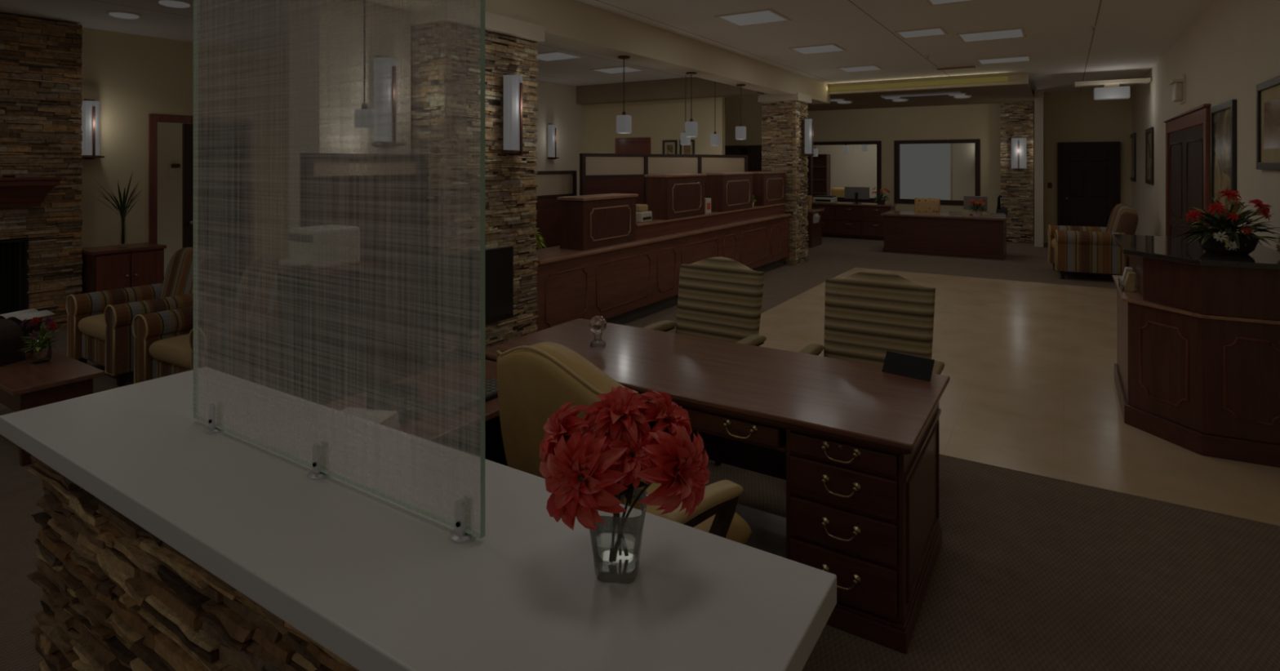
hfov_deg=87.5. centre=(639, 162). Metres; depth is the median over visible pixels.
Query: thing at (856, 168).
wall
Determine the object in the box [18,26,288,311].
wall
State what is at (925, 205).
chair
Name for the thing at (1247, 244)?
flower bowl
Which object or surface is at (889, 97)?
recessed light
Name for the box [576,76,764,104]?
ceiling soffit
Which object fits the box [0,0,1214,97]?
ceiling
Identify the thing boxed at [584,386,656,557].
dahlia
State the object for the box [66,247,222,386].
armchair
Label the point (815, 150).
pendant lamp
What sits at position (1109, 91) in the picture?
hanging light
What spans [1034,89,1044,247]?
wall
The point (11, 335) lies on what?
armchair
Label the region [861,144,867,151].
pendant lamp
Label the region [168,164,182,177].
switch
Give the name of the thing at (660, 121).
wall
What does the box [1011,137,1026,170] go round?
wall sconce
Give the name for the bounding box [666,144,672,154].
print
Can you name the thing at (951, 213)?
pile
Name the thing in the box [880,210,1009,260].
reception desk
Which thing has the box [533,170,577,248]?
wall
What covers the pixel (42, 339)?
bouquet
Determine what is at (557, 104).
wall
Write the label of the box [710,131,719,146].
pendant lamp
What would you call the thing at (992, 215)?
pile
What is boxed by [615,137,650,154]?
door
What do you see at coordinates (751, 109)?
wall
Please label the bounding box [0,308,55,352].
magazine
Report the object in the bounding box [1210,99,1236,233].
framed picture
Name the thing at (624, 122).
pendant lamp
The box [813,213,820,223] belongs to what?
paper tray
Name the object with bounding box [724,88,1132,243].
wall
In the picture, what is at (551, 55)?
recessed light
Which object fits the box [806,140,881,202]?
window
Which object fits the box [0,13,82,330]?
fireplace
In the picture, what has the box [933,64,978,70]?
ceiling vent
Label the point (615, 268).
counter
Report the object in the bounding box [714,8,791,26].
recessed light
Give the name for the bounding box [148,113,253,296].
door
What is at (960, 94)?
recessed light
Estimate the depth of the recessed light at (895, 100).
14.05 m
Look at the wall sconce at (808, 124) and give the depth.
11.51 m
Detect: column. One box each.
[410,0,545,370]
[757,92,811,265]
[1000,101,1033,243]
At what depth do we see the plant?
7.42 m
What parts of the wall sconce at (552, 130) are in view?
lamp shade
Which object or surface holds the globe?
on the executive desk at (855, 445)
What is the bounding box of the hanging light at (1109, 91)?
[1093,83,1129,100]
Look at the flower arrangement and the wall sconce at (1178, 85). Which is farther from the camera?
the wall sconce at (1178, 85)
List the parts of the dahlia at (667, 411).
stem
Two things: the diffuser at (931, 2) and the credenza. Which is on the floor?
the credenza
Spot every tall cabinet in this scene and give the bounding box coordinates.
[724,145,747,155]
[747,145,763,171]
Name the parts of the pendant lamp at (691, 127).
rod, lamp shade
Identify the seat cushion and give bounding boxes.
[77,314,105,341]
[148,333,191,368]
[1051,239,1054,248]
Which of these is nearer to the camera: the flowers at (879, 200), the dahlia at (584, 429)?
the dahlia at (584, 429)
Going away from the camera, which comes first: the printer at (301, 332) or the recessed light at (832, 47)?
the printer at (301, 332)
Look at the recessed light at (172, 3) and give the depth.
6.20 m
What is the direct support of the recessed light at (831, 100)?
in the ceiling at (1020, 92)
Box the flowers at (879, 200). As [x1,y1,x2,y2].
[871,187,890,204]
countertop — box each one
[0,366,836,670]
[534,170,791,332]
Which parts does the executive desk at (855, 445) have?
desktop moulding, drawer, modesty panel, bail pull, bail pull, bail pull, bail pull, bail pull, drawer, drawer, drawer, drawer, moulding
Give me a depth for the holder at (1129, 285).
4.69 m
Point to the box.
(707, 201)
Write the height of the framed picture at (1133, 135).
0.950 m
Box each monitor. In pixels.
[412,245,513,363]
[844,186,869,203]
[963,195,986,215]
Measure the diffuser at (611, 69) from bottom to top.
0.005 m
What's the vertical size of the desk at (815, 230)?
0.750 m
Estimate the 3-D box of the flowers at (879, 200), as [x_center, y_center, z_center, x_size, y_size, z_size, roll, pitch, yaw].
[5.475,0.760,15.159,0.415,0.381,0.442,0,0,32]
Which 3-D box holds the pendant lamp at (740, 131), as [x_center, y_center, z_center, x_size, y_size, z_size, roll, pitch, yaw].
[1.478,-0.738,9.793,0.140,0.805,0.140,0,0,32]
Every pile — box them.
[949,211,962,216]
[990,213,1005,217]
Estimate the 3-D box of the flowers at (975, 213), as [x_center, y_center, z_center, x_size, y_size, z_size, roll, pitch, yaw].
[6.257,0.839,12.351,0.398,0.322,0.448,0,0,32]
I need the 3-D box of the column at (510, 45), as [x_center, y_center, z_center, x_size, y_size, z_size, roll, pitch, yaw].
[-1.474,0.286,5.567,0.845,2.931,1.100,0,0,32]
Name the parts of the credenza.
drawer, drawer, drawer, drawer, drawer, drawer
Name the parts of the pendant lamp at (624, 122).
rod, lamp shade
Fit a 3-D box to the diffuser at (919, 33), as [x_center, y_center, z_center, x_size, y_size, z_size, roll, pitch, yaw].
[3.253,-1.496,7.719,0.450,0.005,0.430,0,0,32]
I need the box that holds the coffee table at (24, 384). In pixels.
[0,347,105,466]
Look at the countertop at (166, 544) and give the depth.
1.27 m
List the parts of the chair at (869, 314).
arm, backrest, arm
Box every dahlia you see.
[538,401,628,555]
[539,426,627,556]
[577,408,621,555]
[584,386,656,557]
[603,426,659,561]
[610,422,710,561]
[613,390,692,561]
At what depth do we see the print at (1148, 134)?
10.87 m
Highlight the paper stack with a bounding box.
[340,406,399,429]
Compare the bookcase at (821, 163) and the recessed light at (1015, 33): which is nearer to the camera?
the recessed light at (1015, 33)
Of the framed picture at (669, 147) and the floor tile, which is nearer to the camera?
the floor tile
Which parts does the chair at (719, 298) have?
arm, backrest, arm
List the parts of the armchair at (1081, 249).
leg, arm, arm, seat, backrest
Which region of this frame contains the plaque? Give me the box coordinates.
[881,351,934,382]
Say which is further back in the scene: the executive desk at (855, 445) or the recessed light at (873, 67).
the recessed light at (873, 67)
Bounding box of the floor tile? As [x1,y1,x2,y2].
[759,267,1279,526]
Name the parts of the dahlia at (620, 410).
stem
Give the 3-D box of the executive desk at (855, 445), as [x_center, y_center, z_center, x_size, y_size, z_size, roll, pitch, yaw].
[0.284,1.370,3.292,2.160,0.760,0.902,0,0,32]
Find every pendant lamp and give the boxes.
[354,0,374,128]
[616,55,631,133]
[680,74,690,145]
[684,71,697,137]
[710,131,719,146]
[735,84,746,139]
[813,145,817,156]
[843,144,848,153]
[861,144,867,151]
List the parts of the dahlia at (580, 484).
stem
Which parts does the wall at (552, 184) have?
panel, partition frame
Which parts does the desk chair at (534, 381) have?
backrest, seat, arm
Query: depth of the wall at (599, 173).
9.40 m
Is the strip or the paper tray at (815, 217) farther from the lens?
the paper tray at (815, 217)
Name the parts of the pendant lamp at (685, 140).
rod, lamp shade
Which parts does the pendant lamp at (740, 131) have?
rod, lamp shade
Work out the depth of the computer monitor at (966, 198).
12.67 m
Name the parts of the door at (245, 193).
panel moulding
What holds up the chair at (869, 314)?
on the floor
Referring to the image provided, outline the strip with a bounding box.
[829,75,1008,90]
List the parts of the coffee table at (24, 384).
leg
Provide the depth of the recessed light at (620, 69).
10.79 m
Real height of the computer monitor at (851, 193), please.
0.380 m
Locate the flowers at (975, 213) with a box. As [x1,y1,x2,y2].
[967,199,990,216]
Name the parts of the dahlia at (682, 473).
stem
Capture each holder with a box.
[1118,266,1133,286]
[1120,271,1136,292]
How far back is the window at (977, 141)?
15.65 m
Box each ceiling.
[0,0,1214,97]
[724,84,1034,114]
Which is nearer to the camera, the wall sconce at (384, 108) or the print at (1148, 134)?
the wall sconce at (384, 108)
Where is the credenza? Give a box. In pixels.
[811,201,897,240]
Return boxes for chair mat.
[735,503,786,558]
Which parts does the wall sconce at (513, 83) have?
plate, lamp shade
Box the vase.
[589,488,648,584]
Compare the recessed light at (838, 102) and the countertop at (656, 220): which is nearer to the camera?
the countertop at (656, 220)
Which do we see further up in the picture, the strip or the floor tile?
the strip
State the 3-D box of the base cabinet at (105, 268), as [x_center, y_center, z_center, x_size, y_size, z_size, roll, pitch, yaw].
[-5.821,1.350,7.509,0.513,0.800,0.700,0,0,32]
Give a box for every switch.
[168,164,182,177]
[1047,182,1052,188]
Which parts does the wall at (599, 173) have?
panel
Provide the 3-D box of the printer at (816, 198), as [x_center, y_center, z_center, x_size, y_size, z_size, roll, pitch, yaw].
[4.388,0.870,15.832,0.480,0.160,0.363,0,0,32]
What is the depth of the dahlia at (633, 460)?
1.10 m
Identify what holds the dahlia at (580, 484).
in the vase
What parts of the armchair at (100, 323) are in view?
leg, seat, arm, leg, arm, backrest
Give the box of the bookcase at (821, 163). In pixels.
[813,154,830,195]
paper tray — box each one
[278,258,311,266]
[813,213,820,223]
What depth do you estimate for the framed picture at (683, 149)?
12.11 m
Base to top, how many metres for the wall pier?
3.250 m
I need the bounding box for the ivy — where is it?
[533,228,547,249]
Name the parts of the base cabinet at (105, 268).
door, door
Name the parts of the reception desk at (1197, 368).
panel moulding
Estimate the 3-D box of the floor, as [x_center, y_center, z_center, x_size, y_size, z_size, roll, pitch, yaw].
[1.093,1.780,9.374,11.000,0.060,25.000,0,0,32]
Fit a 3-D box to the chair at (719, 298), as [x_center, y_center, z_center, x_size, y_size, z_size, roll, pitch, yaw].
[0.391,1.192,4.251,0.732,1.115,0.638,0,0,35]
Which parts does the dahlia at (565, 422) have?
stem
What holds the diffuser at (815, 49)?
attached to the recessed light at (832, 47)
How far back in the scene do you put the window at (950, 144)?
18.63 m
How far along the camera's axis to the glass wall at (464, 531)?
1.44 m
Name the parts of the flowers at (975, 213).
pot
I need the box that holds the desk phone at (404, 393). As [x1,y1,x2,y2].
[366,373,420,422]
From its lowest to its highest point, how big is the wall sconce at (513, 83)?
0.665 m
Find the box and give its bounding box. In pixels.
[704,197,711,213]
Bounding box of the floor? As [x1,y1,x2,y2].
[0,236,1279,670]
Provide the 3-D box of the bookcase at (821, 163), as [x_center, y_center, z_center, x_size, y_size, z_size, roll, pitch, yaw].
[5.295,0.750,20.565,1.040,2.000,0.360,0,0,32]
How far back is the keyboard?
2.82 m
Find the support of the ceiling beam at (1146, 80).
attached to the ceiling at (1129, 37)
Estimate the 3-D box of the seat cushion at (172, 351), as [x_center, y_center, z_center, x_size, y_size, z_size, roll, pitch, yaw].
[-3.131,1.355,4.949,0.584,0.150,0.640,0,0,30]
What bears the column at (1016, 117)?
on the floor
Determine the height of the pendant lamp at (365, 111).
1.268 m
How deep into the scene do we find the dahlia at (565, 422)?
1.14 m
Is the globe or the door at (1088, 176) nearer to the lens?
the globe
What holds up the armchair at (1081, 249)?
on the floor
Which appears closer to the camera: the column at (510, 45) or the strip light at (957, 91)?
the column at (510, 45)
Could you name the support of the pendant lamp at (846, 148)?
hanging from the ceiling at (1129, 37)
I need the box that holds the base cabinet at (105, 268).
[80,242,166,293]
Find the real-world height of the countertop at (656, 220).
0.025 m
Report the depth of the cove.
11.81 m
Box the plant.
[92,171,139,244]
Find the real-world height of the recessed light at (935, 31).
0.012 m
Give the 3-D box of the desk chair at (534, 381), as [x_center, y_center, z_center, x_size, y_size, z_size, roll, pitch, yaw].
[-0.069,1.165,2.338,0.721,1.160,0.720,0,0,-43]
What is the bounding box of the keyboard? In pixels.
[422,377,497,417]
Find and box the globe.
[589,315,606,347]
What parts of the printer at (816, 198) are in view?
scanner lid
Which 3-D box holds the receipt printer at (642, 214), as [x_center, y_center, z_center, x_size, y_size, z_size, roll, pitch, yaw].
[-0.001,0.590,7.759,0.203,0.200,0.240,0,0,32]
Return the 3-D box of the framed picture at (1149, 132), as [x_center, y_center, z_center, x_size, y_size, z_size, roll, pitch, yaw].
[8.218,-0.100,10.774,0.030,0.900,0.950,0,0,32]
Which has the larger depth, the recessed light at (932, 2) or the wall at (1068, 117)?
the wall at (1068, 117)
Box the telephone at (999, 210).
[995,195,1007,216]
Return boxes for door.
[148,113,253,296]
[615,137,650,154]
[1057,141,1119,226]
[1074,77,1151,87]
[1163,103,1210,237]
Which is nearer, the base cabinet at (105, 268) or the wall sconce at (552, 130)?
the base cabinet at (105, 268)
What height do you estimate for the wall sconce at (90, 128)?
0.665 m
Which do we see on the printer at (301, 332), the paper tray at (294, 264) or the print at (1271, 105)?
the paper tray at (294, 264)
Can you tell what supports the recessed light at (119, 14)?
in the ceiling at (1129, 37)
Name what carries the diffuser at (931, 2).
attached to the recessed light at (932, 2)
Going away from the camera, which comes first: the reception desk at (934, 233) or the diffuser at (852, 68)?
the diffuser at (852, 68)
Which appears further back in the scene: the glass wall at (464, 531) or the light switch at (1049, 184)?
the light switch at (1049, 184)
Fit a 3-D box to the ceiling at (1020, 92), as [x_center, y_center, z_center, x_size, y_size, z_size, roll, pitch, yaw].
[3.908,-1.350,15.226,8.680,0.040,4.100,0,0,32]
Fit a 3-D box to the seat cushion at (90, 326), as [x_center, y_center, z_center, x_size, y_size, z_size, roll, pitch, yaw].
[-4.249,1.355,5.658,0.584,0.150,0.640,0,0,32]
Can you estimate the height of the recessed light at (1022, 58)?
0.012 m
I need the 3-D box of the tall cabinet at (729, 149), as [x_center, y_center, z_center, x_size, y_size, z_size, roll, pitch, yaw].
[1.927,0.710,13.336,0.340,2.080,0.415,0,0,32]
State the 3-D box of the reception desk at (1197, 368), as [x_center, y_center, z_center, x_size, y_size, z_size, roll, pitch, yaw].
[3.782,1.165,4.558,0.840,1.170,1.490,0,0,32]
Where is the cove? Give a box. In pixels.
[828,71,1028,94]
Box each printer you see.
[273,224,374,404]
[635,204,652,222]
[813,195,837,203]
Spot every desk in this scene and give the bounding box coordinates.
[475,318,950,653]
[806,208,824,247]
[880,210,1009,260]
[1112,234,1279,467]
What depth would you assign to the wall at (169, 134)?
9.38 m
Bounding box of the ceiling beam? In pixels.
[365,0,830,104]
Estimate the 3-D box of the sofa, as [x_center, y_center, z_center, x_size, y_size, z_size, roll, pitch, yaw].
[5.910,1.225,18.605,1.160,1.050,0.750,0,0,32]
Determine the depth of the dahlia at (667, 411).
1.16 m
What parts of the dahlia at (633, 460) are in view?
stem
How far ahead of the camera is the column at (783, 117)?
11.49 m
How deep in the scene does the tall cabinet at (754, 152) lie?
12.91 m
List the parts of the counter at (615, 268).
panel moulding, panel moulding, panel moulding, panel moulding, panel moulding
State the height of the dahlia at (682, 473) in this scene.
0.246 m
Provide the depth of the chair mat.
3.17 m
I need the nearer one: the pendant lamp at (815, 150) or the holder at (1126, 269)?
the holder at (1126, 269)
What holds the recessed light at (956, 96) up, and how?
in the ceiling at (1020, 92)
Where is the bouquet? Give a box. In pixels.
[17,316,59,364]
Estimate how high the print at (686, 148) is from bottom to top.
0.250 m
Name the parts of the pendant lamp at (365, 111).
rod, lamp shade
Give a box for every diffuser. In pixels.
[594,66,642,73]
[791,44,843,53]
[840,66,879,71]
[898,28,945,37]
[929,0,967,4]
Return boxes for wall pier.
[288,0,410,229]
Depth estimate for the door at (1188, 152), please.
7.48 m
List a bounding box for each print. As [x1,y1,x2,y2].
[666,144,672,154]
[684,145,690,154]
[1131,137,1133,177]
[1146,132,1151,179]
[1213,107,1231,232]
[1263,97,1279,149]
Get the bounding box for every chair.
[496,342,751,544]
[643,257,766,465]
[798,270,944,374]
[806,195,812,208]
[914,197,940,212]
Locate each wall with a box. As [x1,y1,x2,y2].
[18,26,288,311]
[157,122,240,275]
[193,0,484,543]
[299,152,425,385]
[533,80,584,195]
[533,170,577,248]
[579,153,747,204]
[584,97,724,155]
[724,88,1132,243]
[725,93,766,146]
[813,142,974,199]
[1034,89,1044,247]
[1132,0,1279,252]
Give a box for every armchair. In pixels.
[0,319,25,366]
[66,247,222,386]
[132,257,288,387]
[1047,204,1137,279]
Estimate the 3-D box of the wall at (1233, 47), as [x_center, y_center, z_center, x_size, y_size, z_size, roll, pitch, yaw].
[5.629,0.125,6.554,0.120,3.250,24.900,0,0,32]
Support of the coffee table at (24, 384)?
on the floor
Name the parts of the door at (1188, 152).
panel moulding, panel moulding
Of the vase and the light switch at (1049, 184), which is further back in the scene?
the light switch at (1049, 184)
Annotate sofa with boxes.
[831,187,844,196]
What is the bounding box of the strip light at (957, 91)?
[880,90,960,97]
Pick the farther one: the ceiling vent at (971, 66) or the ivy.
the ceiling vent at (971, 66)
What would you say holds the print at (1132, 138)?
attached to the framed picture at (1133, 135)
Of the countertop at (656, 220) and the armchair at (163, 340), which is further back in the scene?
the countertop at (656, 220)
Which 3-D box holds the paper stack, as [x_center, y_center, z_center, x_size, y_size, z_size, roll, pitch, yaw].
[-1.064,0.981,2.429,0.243,0.059,0.316,0,0,18]
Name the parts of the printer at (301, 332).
control panel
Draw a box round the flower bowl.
[1195,233,1259,255]
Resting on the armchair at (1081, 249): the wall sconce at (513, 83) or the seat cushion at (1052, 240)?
the seat cushion at (1052, 240)
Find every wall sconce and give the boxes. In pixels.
[80,99,104,159]
[373,55,399,147]
[501,73,528,155]
[546,123,559,159]
[804,117,813,155]
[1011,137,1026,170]
[1168,74,1186,104]
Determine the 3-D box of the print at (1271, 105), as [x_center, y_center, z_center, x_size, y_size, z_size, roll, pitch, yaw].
[4.158,-0.250,4.373,0.002,0.320,0.570,0,0,32]
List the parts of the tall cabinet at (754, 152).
door, door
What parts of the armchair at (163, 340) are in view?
seat, arm, arm, backrest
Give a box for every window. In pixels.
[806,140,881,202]
[893,138,980,204]
[950,143,951,199]
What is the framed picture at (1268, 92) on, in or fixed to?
attached to the wall at (1233, 47)
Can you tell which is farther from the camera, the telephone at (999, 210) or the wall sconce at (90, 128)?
the telephone at (999, 210)
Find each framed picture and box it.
[662,139,677,154]
[679,139,694,154]
[1130,132,1136,182]
[1145,126,1154,184]
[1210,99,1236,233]
[1256,75,1279,169]
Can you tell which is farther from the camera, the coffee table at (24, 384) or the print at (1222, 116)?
the print at (1222, 116)
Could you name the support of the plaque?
on the executive desk at (855, 445)
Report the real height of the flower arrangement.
0.413 m
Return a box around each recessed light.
[106,10,141,18]
[155,0,192,8]
[535,50,585,61]
[589,66,646,74]
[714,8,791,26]
[787,43,846,54]
[830,98,844,101]
[835,64,884,72]
[836,101,852,103]
[884,97,900,98]
[891,98,908,102]
[894,26,948,39]
[925,0,978,5]
[948,93,966,96]
[953,95,972,97]
[955,26,1026,42]
[976,55,1031,64]
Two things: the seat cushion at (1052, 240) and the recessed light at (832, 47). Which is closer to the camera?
the recessed light at (832, 47)
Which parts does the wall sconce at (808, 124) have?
plate, lamp shade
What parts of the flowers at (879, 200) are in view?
pot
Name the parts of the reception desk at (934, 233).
panel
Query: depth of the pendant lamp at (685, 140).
10.53 m
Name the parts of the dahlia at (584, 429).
stem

